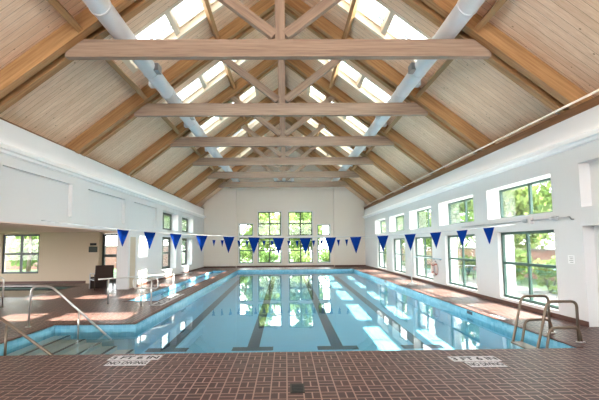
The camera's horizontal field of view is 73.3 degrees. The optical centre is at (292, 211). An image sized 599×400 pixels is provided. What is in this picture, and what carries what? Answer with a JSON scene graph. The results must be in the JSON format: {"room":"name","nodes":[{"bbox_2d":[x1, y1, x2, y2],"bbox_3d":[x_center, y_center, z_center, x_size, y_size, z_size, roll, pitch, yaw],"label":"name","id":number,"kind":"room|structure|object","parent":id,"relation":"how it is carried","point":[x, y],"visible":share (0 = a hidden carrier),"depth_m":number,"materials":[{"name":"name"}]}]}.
{"room":"indoor swimming pool","nodes":[
{"label":"indoor swimming pool","id":0,"kind":"room"},
{"bbox_2d":[0,224,101,232],"bbox_3d":[-12.847,0.043,9.229,11.010,0.200,22.800,0,-5,-1],"label":"ceiling","id":1,"kind":"structure","parent":0,"point":[4,228],"depth_m":17.12,"materials":[{"name":"paint"}]},
{"bbox_2d":[0,232,116,281],"bbox_3d":[-12.910,2.267,20.334,10.810,2.800,0.300,0,-5,-1],"label":"wall","id":2,"kind":"structure","parent":0,"point":[62,255],"depth_m":20.20,"materials":[{"name":"beige paint"}]},
{"bbox_2d":[2,234,39,273],"bbox_3d":[-13.635,2.139,20.283,1.840,1.960,0.070,0,-5,-1],"label":"window","id":3,"kind":"structure","parent":2,"relation":"in","point":[21,253],"depth_m":20.25,"materials":[{"name":"metal"}]},
{"bbox_2d":[0,281,85,283],"bbox_3d":[-12.895,3.539,20.068,10.810,0.120,0.020,0,-5,-1],"label":"baseboard","id":4,"kind":"structure","parent":2,"relation":"attached to","point":[8,282],"depth_m":20.06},
{"bbox_2d":[89,247,96,251],"bbox_3d":[-9.922,1.889,20.048,0.420,0.280,0.025,0,-5,-1],"label":"notice board","id":5,"kind":"object","parent":2,"relation":"attached to","point":[91,249],"visible":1,"depth_m":20.04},
{"bbox_2d":[86,232,100,282],"bbox_3d":[-9.941,2.297,20.127,0.600,2.550,0.200,0,-5,-1],"label":"pillar","id":6,"kind":"structure","parent":2,"relation":"attached to","point":[92,258],"depth_m":20.05,"materials":[{"name":"beige paint"}]},
{"bbox_2d":[102,234,116,282],"bbox_3d":[-9.163,2.355,20.304,0.840,2.450,0.162,0,-5,-1],"label":"door","id":7,"kind":"structure","parent":2,"relation":"in","point":[104,255],"depth_m":20.31,"materials":[{"name":"metal"}]},
{"bbox_2d":[0,119,203,289],"bbox_3d":[-7.187,0.767,15.515,0.500,4.890,35.270,0,-5,-1],"label":"wall","id":8,"kind":"structure","parent":0,"point":[30,193],"depth_m":14.19,"materials":[{"name":"white paint"}]},
{"bbox_2d":[0,221,128,232],"bbox_3d":[-7.104,0.305,10.150,0.500,0.025,14.100,0,-5,-1],"label":"trim","id":9,"kind":"structure","parent":8,"relation":"attached to","point":[1,222],"depth_m":11.69,"materials":[{"name":"paint"}]},
{"bbox_2d":[0,118,203,208],"bbox_3d":[-6.964,-1.672,15.720,0.032,0.030,35.270,0,-5,-1],"label":"trim","id":10,"kind":"structure","parent":8,"relation":"on","point":[0,118],"depth_m":12.38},
{"bbox_2d":[0,142,205,217],"bbox_3d":[-6.861,-0.962,15.523,0.180,0.190,34.990,0,-5,-1],"label":"crown molding","id":11,"kind":"structure","parent":8,"relation":"attached to","point":[5,149],"depth_m":12.61,"materials":[{"name":"white paint"}]},
{"bbox_2d":[129,235,136,287],"bbox_3d":[-6.995,2.187,17.598,0.050,2.300,0.750,0,-5,-1],"label":"door","id":12,"kind":"structure","parent":8,"relation":"in","point":[133,238],"depth_m":17.62,"materials":[{"name":"beige paint"}]},
{"bbox_2d":[162,237,169,268],"bbox_3d":[-7.468,2.389,23.143,0.070,1.860,2.850,0,-5,-1],"label":"window","id":13,"kind":"structure","parent":8,"relation":"in","point":[165,240],"depth_m":23.78,"materials":[{"name":"glass"}]},
{"bbox_2d":[163,212,171,229],"bbox_3d":[-7.518,0.578,23.443,0.070,1.040,3.150,0,-5,-1],"label":"window","id":14,"kind":"structure","parent":8,"relation":"in","point":[167,218],"depth_m":24.17,"materials":[{"name":"glass"}]},
{"bbox_2d":[137,267,203,286],"bbox_3d":[-7.061,3.923,25.301,0.020,0.110,14.690,0,-5,-1],"label":"baseboard","id":15,"kind":"structure","parent":8,"relation":"attached to","point":[159,279],"depth_m":22.24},
{"bbox_2d":[182,238,186,264],"bbox_3d":[-7.532,2.727,27.229,0.070,1.860,2.850,0,-5,-1],"label":"window","id":16,"kind":"structure","parent":8,"relation":"in","point":[184,240],"depth_m":28.19,"materials":[{"name":"glass"}]},
{"bbox_2d":[182,217,187,231],"bbox_3d":[-7.581,0.916,27.529,0.070,1.040,3.150,0,-5,-1],"label":"window","id":17,"kind":"structure","parent":8,"relation":"in","point":[184,220],"depth_m":28.39,"materials":[{"name":"glass"}]},
{"bbox_2d":[41,220,514,253],"bbox_3d":[-0.325,0.681,11.079,13.082,1.004,0.134,0,-5,-1],"label":"pennant line","id":18,"kind":"object","parent":8,"relation":"hanging from","point":[122,233],"visible":1,"depth_m":11.07,"materials":[{"name":"plastic"}]},
{"bbox_2d":[212,237,388,246],"bbox_3d":[-0.495,1.943,25.222,13.181,0.622,0.078,0,-5,-1],"label":"pennant line","id":19,"kind":"object","parent":8,"relation":"hanging from","point":[346,240],"visible":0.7,"depth_m":25.22,"materials":[{"name":"blue fabric"}]},
{"bbox_2d":[201,147,367,266],"bbox_3d":[-0.649,-0.634,33.465,14.180,10.520,0.630,0,-5,-1],"label":"wall","id":20,"kind":"structure","parent":0,"point":[339,207],"depth_m":33.20,"materials":[{"name":"white paint"}]},
{"bbox_2d":[239,238,252,262],"bbox_3d":[-3.795,3.227,33.202,1.120,2.060,0.070,0,-5,-1],"label":"window","id":21,"kind":"structure","parent":20,"relation":"in","point":[239,238],"depth_m":33.16,"materials":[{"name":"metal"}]},
{"bbox_2d":[238,237,253,263],"bbox_3d":[-3.792,3.214,33.048,1.260,2.200,0.030,0,-5,-1],"label":"trim","id":22,"kind":"structure","parent":20,"relation":"attached to","point":[238,237],"depth_m":32.99,"materials":[{"name":"white metal"}]},
{"bbox_2d":[239,224,252,235],"bbox_3d":[-3.810,1.523,33.343,1.120,0.960,0.070,0,-5,-1],"label":"window","id":23,"kind":"structure","parent":20,"relation":"in","point":[239,224],"depth_m":33.31,"materials":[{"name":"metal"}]},
{"bbox_2d":[238,223,253,236],"bbox_3d":[-3.808,1.510,33.188,1.260,1.100,0.030,0,-5,-1],"label":"trim","id":24,"kind":"structure","parent":20,"relation":"attached to","point":[238,223],"depth_m":33.20,"materials":[{"name":"white metal"}]},
{"bbox_2d":[258,212,280,235],"bbox_3d":[-1.880,1.029,33.414,1.890,1.960,0.070,0,-5,-1],"label":"window","id":25,"kind":"structure","parent":20,"relation":"in","point":[269,223],"depth_m":33.38,"materials":[{"name":"metal"}]},
{"bbox_2d":[258,238,280,262],"bbox_3d":[-1.860,3.212,33.233,1.890,2.060,0.070,0,-5,-1],"label":"window","id":26,"kind":"structure","parent":20,"relation":"in","point":[269,250],"depth_m":33.20,"materials":[{"name":"metal"}]},
{"bbox_2d":[257,211,281,236],"bbox_3d":[-1.878,1.016,33.260,2.030,2.100,0.030,0,-5,-1],"label":"trim","id":27,"kind":"structure","parent":20,"relation":"attached to","point":[257,211],"depth_m":33.26,"materials":[{"name":"white metal"}]},
{"bbox_2d":[257,244,281,263],"bbox_3d":[-1.857,3.199,33.079,2.030,2.200,0.030,0,-5,-1],"label":"trim","id":28,"kind":"structure","parent":20,"relation":"attached to","point":[257,244],"depth_m":33.00,"materials":[{"name":"white metal"}]},
{"bbox_2d":[204,265,364,267],"bbox_3d":[-0.599,4.478,32.857,13.180,0.130,0.300,0,-5,-1],"label":"baseboard","id":29,"kind":"structure","parent":20,"relation":"attached to","point":[280,265],"depth_m":32.94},
{"bbox_2d":[288,212,311,234],"bbox_3d":[0.675,1.009,33.455,1.960,1.960,0.070,0,-5,-1],"label":"window","id":30,"kind":"structure","parent":20,"relation":"in","point":[300,223],"depth_m":33.44,"materials":[{"name":"metal"}]},
{"bbox_2d":[288,211,312,235],"bbox_3d":[0.677,0.996,33.301,2.100,2.100,0.030,0,-5,-1],"label":"trim","id":31,"kind":"structure","parent":20,"relation":"attached to","point":[288,211],"depth_m":33.28,"materials":[{"name":"paint"}]},
{"bbox_2d":[289,238,312,262],"bbox_3d":[0.695,3.191,33.275,1.960,2.060,0.070,0,-5,-1],"label":"window","id":32,"kind":"structure","parent":20,"relation":"in","point":[300,249],"depth_m":33.24,"materials":[{"name":"metal"}]},
{"bbox_2d":[288,238,313,263],"bbox_3d":[0.697,3.179,33.120,2.100,2.200,0.030,0,-5,-1],"label":"trim","id":33,"kind":"structure","parent":20,"relation":"attached to","point":[288,238],"depth_m":33.04,"materials":[{"name":"white metal"}]},
{"bbox_2d":[317,236,330,262],"bbox_3d":[2.617,3.163,33.152,1.160,2.200,0.030,0,-5,-1],"label":"trim","id":34,"kind":"structure","parent":20,"relation":"attached to","point":[327,236],"depth_m":33.10,"materials":[{"name":"white metal"}]},
{"bbox_2d":[317,224,330,235],"bbox_3d":[2.602,1.519,33.288,1.160,0.980,0.030,0,-5,-1],"label":"trim","id":35,"kind":"structure","parent":20,"relation":"attached to","point":[317,224],"depth_m":33.26,"materials":[{"name":"white metal"}]},
{"bbox_2d":[0,266,598,399],"bbox_3d":[-5.831,3.147,15.389,25.190,0.001,35.370,0,-5,-1],"label":"floor","id":36,"kind":"structure","parent":0,"point":[537,373],"depth_m":5.89,"materials":[{"name":"tile"}]},
{"bbox_2d":[0,277,4,307],"bbox_3d":[-8.947,2.450,12.202,0.409,0.921,0.044,0,-5,-1],"label":"handrail","id":37,"kind":"object","parent":36,"relation":"on","point":[0,277],"visible":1,"depth_m":12.19,"materials":[{"name":"metal"}]},
{"bbox_2d":[0,286,78,297],"bbox_3d":[-12.643,3.604,16.565,5.780,0.608,3.980,0,-5,-1],"label":"basin","id":38,"kind":"object","parent":36,"relation":"in","point":[25,287],"visible":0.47,"depth_m":18.48,"materials":[{"name":"paint"}]},
{"bbox_2d":[0,288,65,296],"bbox_3d":[-12.645,3.389,16.582,5.600,0.001,3.800,0,-5,-1],"label":"water","id":39,"kind":"object","parent":38,"relation":"in","point":[7,292],"visible":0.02,"depth_m":17.21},
{"bbox_2d":[89,265,113,289],"bbox_3d":[-8.219,2.816,17.349,0.768,1.030,1.034,3,-6,-39],"label":"armchair","id":40,"kind":"object","parent":36,"relation":"on","point":[101,271],"visible":0.9,"depth_m":17.15,"materials":[{"name":"leather"}]},
{"bbox_2d":[104,355,162,365],"bbox_3d":[-2.556,2.372,6.417,0.812,0.005,0.560,0,-5,-1],"label":"depth marking","id":41,"kind":"object","parent":36,"relation":"on","point":[144,358],"visible":1,"depth_m":6.45,"materials":[{"name":"white tile"}]},
{"bbox_2d":[98,272,191,303],"bbox_3d":[-5.008,2.635,14.264,0.044,0.821,4.158,-3,-5,28],"label":"handrail","id":42,"kind":"object","parent":36,"relation":"on","point":[173,274],"visible":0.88,"depth_m":13.61,"materials":[{"name":"metal"}]},
{"bbox_2d":[133,278,158,305],"bbox_3d":[-4.507,2.462,12.370,0.796,0.843,0.048,0,-5,-1],"label":"grab rail","id":43,"kind":"object","parent":36,"relation":"on","point":[134,279],"visible":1,"depth_m":12.37,"materials":[{"name":"metal"}]},
{"bbox_2d":[149,294,183,305],"bbox_3d":[-4.220,2.993,13.736,0.380,0.005,2.892,0,-5,-1],"label":"depth marking","id":44,"kind":"object","parent":36,"relation":"on","point":[159,303],"visible":1,"depth_m":13.40,"materials":[{"name":"white tile"}]},
{"bbox_2d":[122,270,227,301],"bbox_3d":[-5.099,3.891,21.174,1.210,0.558,15.980,0,-5,-1],"label":"basin","id":45,"kind":"object","parent":36,"relation":"in","point":[145,297],"visible":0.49,"depth_m":16.81,"materials":[{"name":"paint"}]},
{"bbox_2d":[153,272,221,295],"bbox_3d":[-5.101,3.710,21.189,1.030,0.001,15.800,0,-5,-1],"label":"pool water","id":46,"kind":"object","parent":45,"relation":"in","point":[187,284],"visible":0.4,"depth_m":19.83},
{"bbox_2d":[0,269,582,355],"bbox_3d":[-0.469,3.832,18.246,10.615,1.008,22.970,0,-5,-1],"label":"swimming pool","id":47,"kind":"object","parent":36,"relation":"in","point":[198,321],"visible":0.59,"depth_m":11.62,"materials":[{"name":"liquid"}]},
{"bbox_2d":[0,316,53,355],"bbox_3d":[-5.022,2.157,7.129,2.172,1.238,0.120,0,-5,-1],"label":"stair handrail","id":48,"kind":"object","parent":47,"relation":"on","point":[3,320],"visible":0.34,"depth_m":7.11,"materials":[{"name":"metal"}]},
{"bbox_2d":[25,285,111,339],"bbox_3d":[-5.079,2.316,9.182,1.964,1.255,0.120,0,-5,-1],"label":"stair handrail","id":49,"kind":"object","parent":47,"relation":"on","point":[38,286],"visible":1,"depth_m":9.17,"materials":[{"name":"metal"}]},
{"bbox_2d":[203,271,405,292],"bbox_3d":[-0.471,3.502,18.218,10.395,0.001,22.860,0,-5,-1],"label":"pool water","id":50,"kind":"object","parent":47,"relation":"in","point":[347,281],"visible":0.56,"depth_m":20.91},
{"bbox_2d":[290,383,304,392],"bbox_3d":[0.065,2.236,5.095,0.180,0.010,0.320,0,-5,-1],"label":"drain cover","id":51,"kind":"object","parent":36,"relation":"on","point":[294,388],"visible":1,"depth_m":5.07,"materials":[{"name":"metal"}]},
{"bbox_2d":[407,251,416,284],"bbox_3d":[5.277,2.136,17.869,0.440,2.220,0.440,0,-5,-1],"label":"stanchion","id":52,"kind":"object","parent":36,"relation":"on","point":[411,282],"visible":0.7,"depth_m":17.80,"materials":[{"name":"white paint"}]},
{"bbox_2d":[448,356,507,366],"bbox_3d":[2.863,2.303,6.186,0.742,0.005,0.560,0,-5,-1],"label":"depth marking","id":53,"kind":"object","parent":36,"relation":"on","point":[493,361],"visible":1,"depth_m":6.22,"materials":[{"name":"white tile"}]},
{"bbox_2d":[511,295,585,348],"bbox_3d":[4.852,2.152,7.725,0.920,0.994,0.900,0,-5,-1],"label":"pool ladder","id":54,"kind":"object","parent":36,"relation":"on","point":[543,319],"visible":0.84,"depth_m":7.36,"materials":[{"name":"metal"}]},
{"bbox_2d":[0,0,598,206],"bbox_3d":[-0.397,-4.546,16.086,14.800,5.992,35.920,0,-5,-1],"label":"ceiling","id":55,"kind":"structure","parent":0,"point":[564,34],"depth_m":11.60,"materials":[{"name":"brown wood"}]},
{"bbox_2d":[122,0,223,73],"bbox_3d":[-3.162,-5.649,11.498,3.220,2.876,1.480,0,-5,-1],"label":"skylight","id":56,"kind":"object","parent":55,"relation":"attached to","point":[184,16],"visible":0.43,"depth_m":11.73,"materials":[{"name":"clear glass"}]},
{"bbox_2d":[163,60,246,102],"bbox_3d":[-3.226,-5.307,15.622,3.220,2.876,1.480,0,-5,-1],"label":"skylight","id":57,"kind":"object","parent":55,"relation":"attached to","point":[215,73],"visible":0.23,"depth_m":16.07,"materials":[{"name":"clear glass"}]},
{"bbox_2d":[189,86,258,136],"bbox_3d":[-3.290,-4.966,19.745,3.220,2.876,1.480,0,-5,-1],"label":"skylight","id":58,"kind":"object","parent":55,"relation":"attached to","point":[251,93],"visible":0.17,"depth_m":20.27,"materials":[{"name":"clear glass"}]},
{"bbox_2d":[207,119,259,157],"bbox_3d":[-3.355,-4.624,23.869,3.220,2.876,1.480,0,-5,-1],"label":"skylight","id":59,"kind":"object","parent":55,"relation":"attached to","point":[253,123],"visible":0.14,"depth_m":24.45,"materials":[{"name":"clear glass"}]},
{"bbox_2d":[219,134,266,171],"bbox_3d":[-3.419,-4.282,27.993,3.220,2.876,1.480,0,-5,-1],"label":"skylight","id":60,"kind":"object","parent":55,"relation":"attached to","point":[248,149],"visible":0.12,"depth_m":28.59,"materials":[{"name":"clear glass"}]},
{"bbox_2d":[301,134,347,169],"bbox_3d":[2.240,-4.327,28.085,3.220,2.876,1.480,0,-5,-1],"label":"skylight","id":61,"kind":"object","parent":55,"relation":"attached to","point":[319,149],"visible":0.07,"depth_m":28.69,"materials":[{"name":"clear glass"}]},
{"bbox_2d":[307,118,358,156],"bbox_3d":[2.304,-4.668,23.961,3.220,2.876,1.480,0,-5,-1],"label":"skylight","id":62,"kind":"object","parent":55,"relation":"attached to","point":[310,121],"visible":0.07,"depth_m":24.55,"materials":[{"name":"clear glass"}]},
{"bbox_2d":[307,85,376,135],"bbox_3d":[2.369,-5.010,19.837,3.220,2.876,1.480,0,-5,-1],"label":"skylight","id":63,"kind":"object","parent":55,"relation":"attached to","point":[312,92],"visible":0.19,"depth_m":20.37,"materials":[{"name":"clear glass"}]},
{"bbox_2d":[314,38,390,102],"bbox_3d":[2.433,-5.352,15.714,3.220,2.876,1.480,0,-5,-1],"label":"skylight","id":64,"kind":"object","parent":55,"relation":"attached to","point":[349,74],"visible":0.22,"depth_m":16.15,"materials":[{"name":"clear glass"}]},
{"bbox_2d":[336,0,437,72],"bbox_3d":[2.497,-5.693,11.590,3.220,2.876,1.480,0,-5,-1],"label":"skylight","id":65,"kind":"object","parent":55,"relation":"attached to","point":[377,17],"visible":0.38,"depth_m":11.83,"materials":[{"name":"clear glass"}]},
{"bbox_2d":[364,105,598,326],"bbox_3d":[6.492,0.759,15.729,0.500,4.690,35.270,0,-5,-1],"label":"wall","id":66,"kind":"structure","parent":0,"point":[574,173],"depth_m":10.96,"materials":[{"name":"white paint"}]},
{"bbox_2d":[379,242,386,268],"bbox_3d":[6.220,2.859,27.317,0.070,1.940,2.620,0,-5,-1],"label":"window","id":67,"kind":"structure","parent":66,"relation":"in","point":[382,254],"depth_m":27.71,"materials":[{"name":"clear glass"}]},
{"bbox_2d":[380,220,385,232],"bbox_3d":[6.498,1.015,27.740,0.070,0.940,3.150,0,-5,-1],"label":"window","id":68,"kind":"structure","parent":66,"relation":"in","point":[383,222],"depth_m":28.60,"materials":[{"name":"clear glass"}]},
{"bbox_2d":[394,238,405,272],"bbox_3d":[6.283,2.520,23.232,0.070,1.940,2.620,0,-5,-1],"label":"window","id":69,"kind":"structure","parent":66,"relation":"in","point":[399,243],"depth_m":23.44,"materials":[{"name":"glass"}]},
{"bbox_2d":[396,215,403,230],"bbox_3d":[6.562,0.676,23.655,0.070,0.940,3.150,0,-5,-1],"label":"window","id":70,"kind":"structure","parent":66,"relation":"in","point":[399,219],"depth_m":24.36,"materials":[{"name":"glass"}]},
{"bbox_2d":[415,237,432,279],"bbox_3d":[6.347,2.182,19.146,0.070,1.940,2.620,0,-5,-1],"label":"window","id":71,"kind":"structure","parent":66,"relation":"in","point":[423,244],"depth_m":19.32,"materials":[{"name":"clear glass"}]},
{"bbox_2d":[417,208,430,227],"bbox_3d":[6.626,0.338,19.569,0.070,0.940,3.150,0,-5,-1],"label":"window","id":72,"kind":"structure","parent":66,"relation":"in","point":[423,216],"depth_m":20.14,"materials":[{"name":"clear glass"}]},
{"bbox_2d":[431,261,437,275],"bbox_3d":[6.155,2.471,17.403,0.145,0.660,0.640,0,-5,-1],"label":"life ring","id":73,"kind":"object","parent":66,"relation":"attached to","point":[434,263],"visible":1,"depth_m":17.27,"materials":[{"name":"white plastic"}]},
{"bbox_2d":[448,197,473,223],"bbox_3d":[6.690,-0.001,15.484,0.070,0.940,3.150,0,-5,-1],"label":"window","id":74,"kind":"structure","parent":66,"relation":"in","point":[462,211],"depth_m":15.89,"materials":[{"name":"clear glass"}]},
{"bbox_2d":[448,234,476,289],"bbox_3d":[6.411,1.843,15.061,0.070,1.940,2.620,0,-5,-1],"label":"window","id":75,"kind":"structure","parent":66,"relation":"in","point":[462,259],"depth_m":15.06,"materials":[{"name":"glass"}]},
{"bbox_2d":[365,265,588,326],"bbox_3d":[6.171,3.423,20.732,0.020,0.110,24.290,0,-5,-1],"label":"baseboard","id":76,"kind":"structure","parent":66,"relation":"attached to","point":[554,315],"depth_m":12.16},
{"bbox_2d":[362,128,598,217],"bbox_3d":[6.138,-0.964,15.726,0.180,0.190,34.990,0,-5,-1],"label":"crown molding","id":77,"kind":"structure","parent":66,"relation":"attached to","point":[593,135],"depth_m":11.23,"materials":[{"name":"white paint"}]},
{"bbox_2d":[363,89,598,206],"bbox_3d":[6.087,-1.564,18.775,0.123,0.100,28.970,0,-5,-1],"label":"pipe","id":78,"kind":"object","parent":66,"relation":"attached to","point":[597,90],"visible":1,"depth_m":10.99,"materials":[{"name":"grey metal"}]},
{"bbox_2d":[364,95,598,209],"bbox_3d":[6.459,-1.673,15.930,0.520,0.190,35.270,0,-5,-1],"label":"trim","id":79,"kind":"structure","parent":66,"relation":"on","point":[593,102],"depth_m":11.40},
{"bbox_2d":[65,0,495,156],"bbox_3d":[-0.354,-4.553,13.456,14.000,5.948,0.600,0,-5,-1],"label":"roof truss","id":80,"kind":"object","parent":79,"relation":"on","point":[135,106],"visible":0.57,"depth_m":13.28,"materials":[{"name":"wood"}]},
{"bbox_2d":[161,117,179,134],"bbox_3d":[-4.885,-3.586,15.382,0.324,0.364,3.538,0,-5,-1],"label":"purlin","id":81,"kind":"object","parent":80,"relation":"attached to","point":[165,119],"visible":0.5,"depth_m":15.92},
{"bbox_2d":[223,64,235,88],"bbox_3d":[-2.514,-5.525,15.580,0.247,0.273,3.538,0,-5,-1],"label":"purlin","id":82,"kind":"object","parent":80,"relation":"attached to","point":[227,69],"visible":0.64,"depth_m":16.16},
{"bbox_2d":[329,62,340,88],"bbox_3d":[1.719,-5.558,15.649,0.247,0.273,3.538,0,-5,-1],"label":"purlin","id":83,"kind":"object","parent":80,"relation":"attached to","point":[336,68],"visible":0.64,"depth_m":16.16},
{"bbox_2d":[384,116,401,133],"bbox_3d":[4.126,-3.657,15.529,0.324,0.364,3.538,0,-5,-1],"label":"purlin","id":84,"kind":"object","parent":80,"relation":"attached to","point":[397,118],"visible":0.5,"depth_m":16.05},
{"bbox_2d":[119,60,444,176],"bbox_3d":[-0.419,-4.211,17.580,14.000,5.948,0.600,0,-5,-1],"label":"roof truss","id":85,"kind":"object","parent":79,"relation":"on","point":[392,138],"visible":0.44,"depth_m":17.40,"materials":[{"name":"wood"}]},
{"bbox_2d":[82,0,239,181],"bbox_3d":[-4.042,-3.481,16.859,0.600,0.458,29.150,0,-5,-1],"label":"air duct","id":86,"kind":"object","parent":85,"relation":"on","point":[104,11],"visible":0.57,"depth_m":10.79,"materials":[{"name":"white metal"}]},
{"bbox_2d":[154,63,161,74],"bbox_3d":[-3.722,-3.939,11.107,0.140,0.200,0.300,0,-5,-1],"label":"air vent","id":87,"kind":"object","parent":86,"relation":"attached to","point":[157,68],"depth_m":11.05,"materials":[{"name":"grey metal"}]},
{"bbox_2d":[331,0,484,180],"bbox_3d":[3.487,-3.540,16.981,0.600,0.458,29.150,0,-5,-1],"label":"air duct","id":88,"kind":"object","parent":85,"relation":"on","point":[463,11],"visible":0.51,"depth_m":10.98,"materials":[{"name":"white metal"}]},
{"bbox_2d":[408,62,415,73],"bbox_3d":[3.347,-3.995,11.221,0.140,0.200,0.300,0,-5,-1],"label":"air vent","id":89,"kind":"object","parent":88,"relation":"attached to","point":[412,67],"depth_m":11.14,"materials":[{"name":"grey metal"}]},
{"bbox_2d":[151,86,413,189],"bbox_3d":[-0.483,-3.870,21.704,14.000,5.948,0.600,0,-5,-1],"label":"roof truss","id":90,"kind":"object","parent":79,"relation":"on","point":[240,123],"visible":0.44,"depth_m":21.51,"materials":[{"name":"wood"}]},
{"bbox_2d":[173,117,392,198],"bbox_3d":[-0.547,-3.528,25.828,14.000,5.948,0.600,0,-5,-1],"label":"roof truss","id":91,"kind":"object","parent":79,"relation":"on","point":[357,172],"visible":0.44,"depth_m":25.64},
{"bbox_2d":[189,130,378,204],"bbox_3d":[-0.612,-3.186,29.952,14.000,5.948,0.600,0,-5,-1],"label":"roof truss","id":92,"kind":"object","parent":79,"relation":"on","point":[347,182],"visible":0.47,"depth_m":29.75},
{"bbox_2d":[274,178,293,181],"bbox_3d":[-0.600,-2.332,29.620,1.500,0.254,0.380,0,-5,-1],"label":"cluster","id":93,"kind":"object","parent":92,"relation":"attached to","point":[275,179],"visible":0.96,"depth_m":29.47,"materials":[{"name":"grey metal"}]},
{"bbox_2d":[0,0,592,114],"bbox_3d":[-0.290,-4.894,9.332,14.000,5.948,0.600,0,-5,-1],"label":"roof truss","id":94,"kind":"object","parent":79,"relation":"on","point":[65,45],"visible":0.82,"depth_m":9.15,"materials":[{"name":"wood"}]},
{"bbox_2d":[46,0,82,32],"bbox_3d":[-4.754,-4.280,7.004,0.324,0.364,3.800,0,-5,-1],"label":"purlin","id":95,"kind":"object","parent":94,"relation":"attached to","point":[55,4],"visible":1,"depth_m":8.29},
{"bbox_2d":[105,60,146,99],"bbox_3d":[-4.821,-3.927,11.258,0.324,0.364,3.538,0,-5,-1],"label":"purlin","id":96,"kind":"object","parent":94,"relation":"attached to","point":[112,63],"visible":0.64,"depth_m":11.40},
{"bbox_2d":[201,0,219,38],"bbox_3d":[-2.450,-5.867,11.456,0.247,0.273,3.538,0,-5,-1],"label":"purlin","id":97,"kind":"object","parent":94,"relation":"attached to","point":[205,3],"visible":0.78,"depth_m":11.98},
{"bbox_2d":[342,0,359,38],"bbox_3d":[1.784,-5.900,11.525,0.247,0.273,3.538,0,-5,-1],"label":"purlin","id":98,"kind":"object","parent":94,"relation":"attached to","point":[354,4],"visible":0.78,"depth_m":12.06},
{"bbox_2d":[415,59,453,98],"bbox_3d":[4.190,-3.998,11.405,0.324,0.364,3.538,0,-5,-1],"label":"purlin","id":99,"kind":"object","parent":94,"relation":"attached to","point":[446,62],"visible":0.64,"depth_m":11.57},
{"bbox_2d":[474,0,506,31],"bbox_3d":[4.257,-4.351,7.151,0.324,0.364,3.800,0,-5,-1],"label":"purlin","id":100,"kind":"object","parent":94,"relation":"attached to","point":[498,4],"visible":1,"depth_m":8.43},
{"bbox_2d":[461,215,573,227],"bbox_3d":[6.241,0.347,11.877,0.120,0.180,5.666,0,-5,-1],"label":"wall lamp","id":101,"kind":"object","parent":66,"relation":"attached to","point":[530,220],"visible":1,"depth_m":10.54,"materials":[{"name":"grey metal"}]},
{"bbox_2d":[499,177,552,217],"bbox_3d":[6.753,-0.339,11.398,0.070,0.940,3.150,0,-5,-1],"label":"window","id":102,"kind":"structure","parent":66,"relation":"in","point":[535,197],"depth_m":11.55,"materials":[{"name":"glass"}]},
{"bbox_2d":[501,230,558,308],"bbox_3d":[6.475,1.505,10.975,0.070,1.940,2.620,0,-5,-1],"label":"window","id":103,"kind":"structure","parent":66,"relation":"in","point":[528,257],"depth_m":10.93,"materials":[{"name":"glass"}]},
{"bbox_2d":[568,255,574,263],"bbox_3d":[6.346,1.089,9.151,0.010,0.190,0.200,0,-5,-1],"label":"notice","id":104,"kind":"object","parent":66,"relation":"attached to","point":[571,259],"visible":1,"depth_m":9.14,"materials":[{"name":"white paper"}]},
{"label":"outside","id":105,"kind":"structure","parent":0,"visible":0},
{"bbox_2d":[5,246,116,269],"bbox_3d":[-22.550,4.088,35.588,24.120,2.000,0.420,0,-5,-1],"label":"wall","id":106,"kind":"structure","parent":105,"point":[109,249],"depth_m":35.50,"materials":[{"name":"brick"}]},
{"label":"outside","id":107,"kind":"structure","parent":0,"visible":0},
{"bbox_2d":[5,252,325,277],"bbox_3d":[4.318,5.603,44.763,130.000,0.001,130.000,0,-5,-1],"label":"lawn","id":108,"kind":"structure","parent":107,"point":[278,259],"depth_m":46.68,"materials":[{"name":"green plant"}]},
{"bbox_2d":[6,236,37,271],"bbox_3d":[-19.699,1.945,31.502,5.407,5.556,4.005,0,-5,-1],"label":"tree","id":109,"kind":"object","parent":108,"relation":"on","point":[28,260],"visible":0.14,"depth_m":30.63,"materials":[{"name":"green plant"}]},
{"bbox_2d":[33,236,38,251],"bbox_3d":[-16.270,2.070,28.588,3.095,4.765,3.169,0,-5,-1],"label":"tree","id":110,"kind":"object","parent":108,"relation":"on","point":[37,240],"visible":0.02,"depth_m":27.25,"materials":[{"name":"green plant"}]},
{"bbox_2d":[240,247,250,261],"bbox_3d":[-4.885,4.341,39.366,1.633,1.830,2.178,-2,-5,18],"label":"shrub","id":111,"kind":"object","parent":108,"relation":"on","point":[243,254],"visible":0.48,"depth_m":39.21,"materials":[{"name":"green plant"}]},
{"bbox_2d":[240,213,278,261],"bbox_3d":[-3.578,1.803,42.895,4.321,7.419,4.003,0,-5,-1],"label":"tree","id":112,"kind":"object","parent":108,"relation":"on","point":[263,217],"visible":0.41,"depth_m":42.08,"materials":[{"name":"green plant"}]},
{"bbox_2d":[259,246,279,261],"bbox_3d":[-2.394,4.327,39.634,2.380,1.855,2.338,1,-5,-13],"label":"shrub","id":113,"kind":"object","parent":108,"relation":"on","point":[265,257],"visible":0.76,"depth_m":39.34,"materials":[{"name":"green plant"}]},
{"bbox_2d":[272,213,301,255],"bbox_3d":[-0.990,2.744,52.845,4.927,7.135,4.602,0,-5,-1],"label":"tree","id":114,"kind":"object","parent":108,"relation":"on","point":[291,215],"visible":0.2,"depth_m":51.85,"materials":[{"name":"green plant"}]},
{"bbox_2d":[290,247,310,261],"bbox_3d":[0.798,4.289,39.057,2.261,1.776,2.134,0,-5,-1],"label":"shrub","id":115,"kind":"object","parent":108,"relation":"on","point":[294,256],"visible":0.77,"depth_m":38.92,"materials":[{"name":"green plant"}]},
{"bbox_2d":[289,213,322,261],"bbox_3d":[1.546,1.766,43.725,4.372,7.536,4.679,0,-5,-1],"label":"tree","id":116,"kind":"object","parent":108,"relation":"on","point":[305,217],"visible":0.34,"depth_m":42.56,"materials":[{"name":"green plant"}]},
{"bbox_2d":[319,247,328,261],"bbox_3d":[3.533,4.348,39.668,2.457,1.709,2.598,0,-5,-1],"label":"shrub","id":117,"kind":"object","parent":108,"relation":"on","point":[325,254],"visible":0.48,"depth_m":39.40,"materials":[{"name":"green plant"}]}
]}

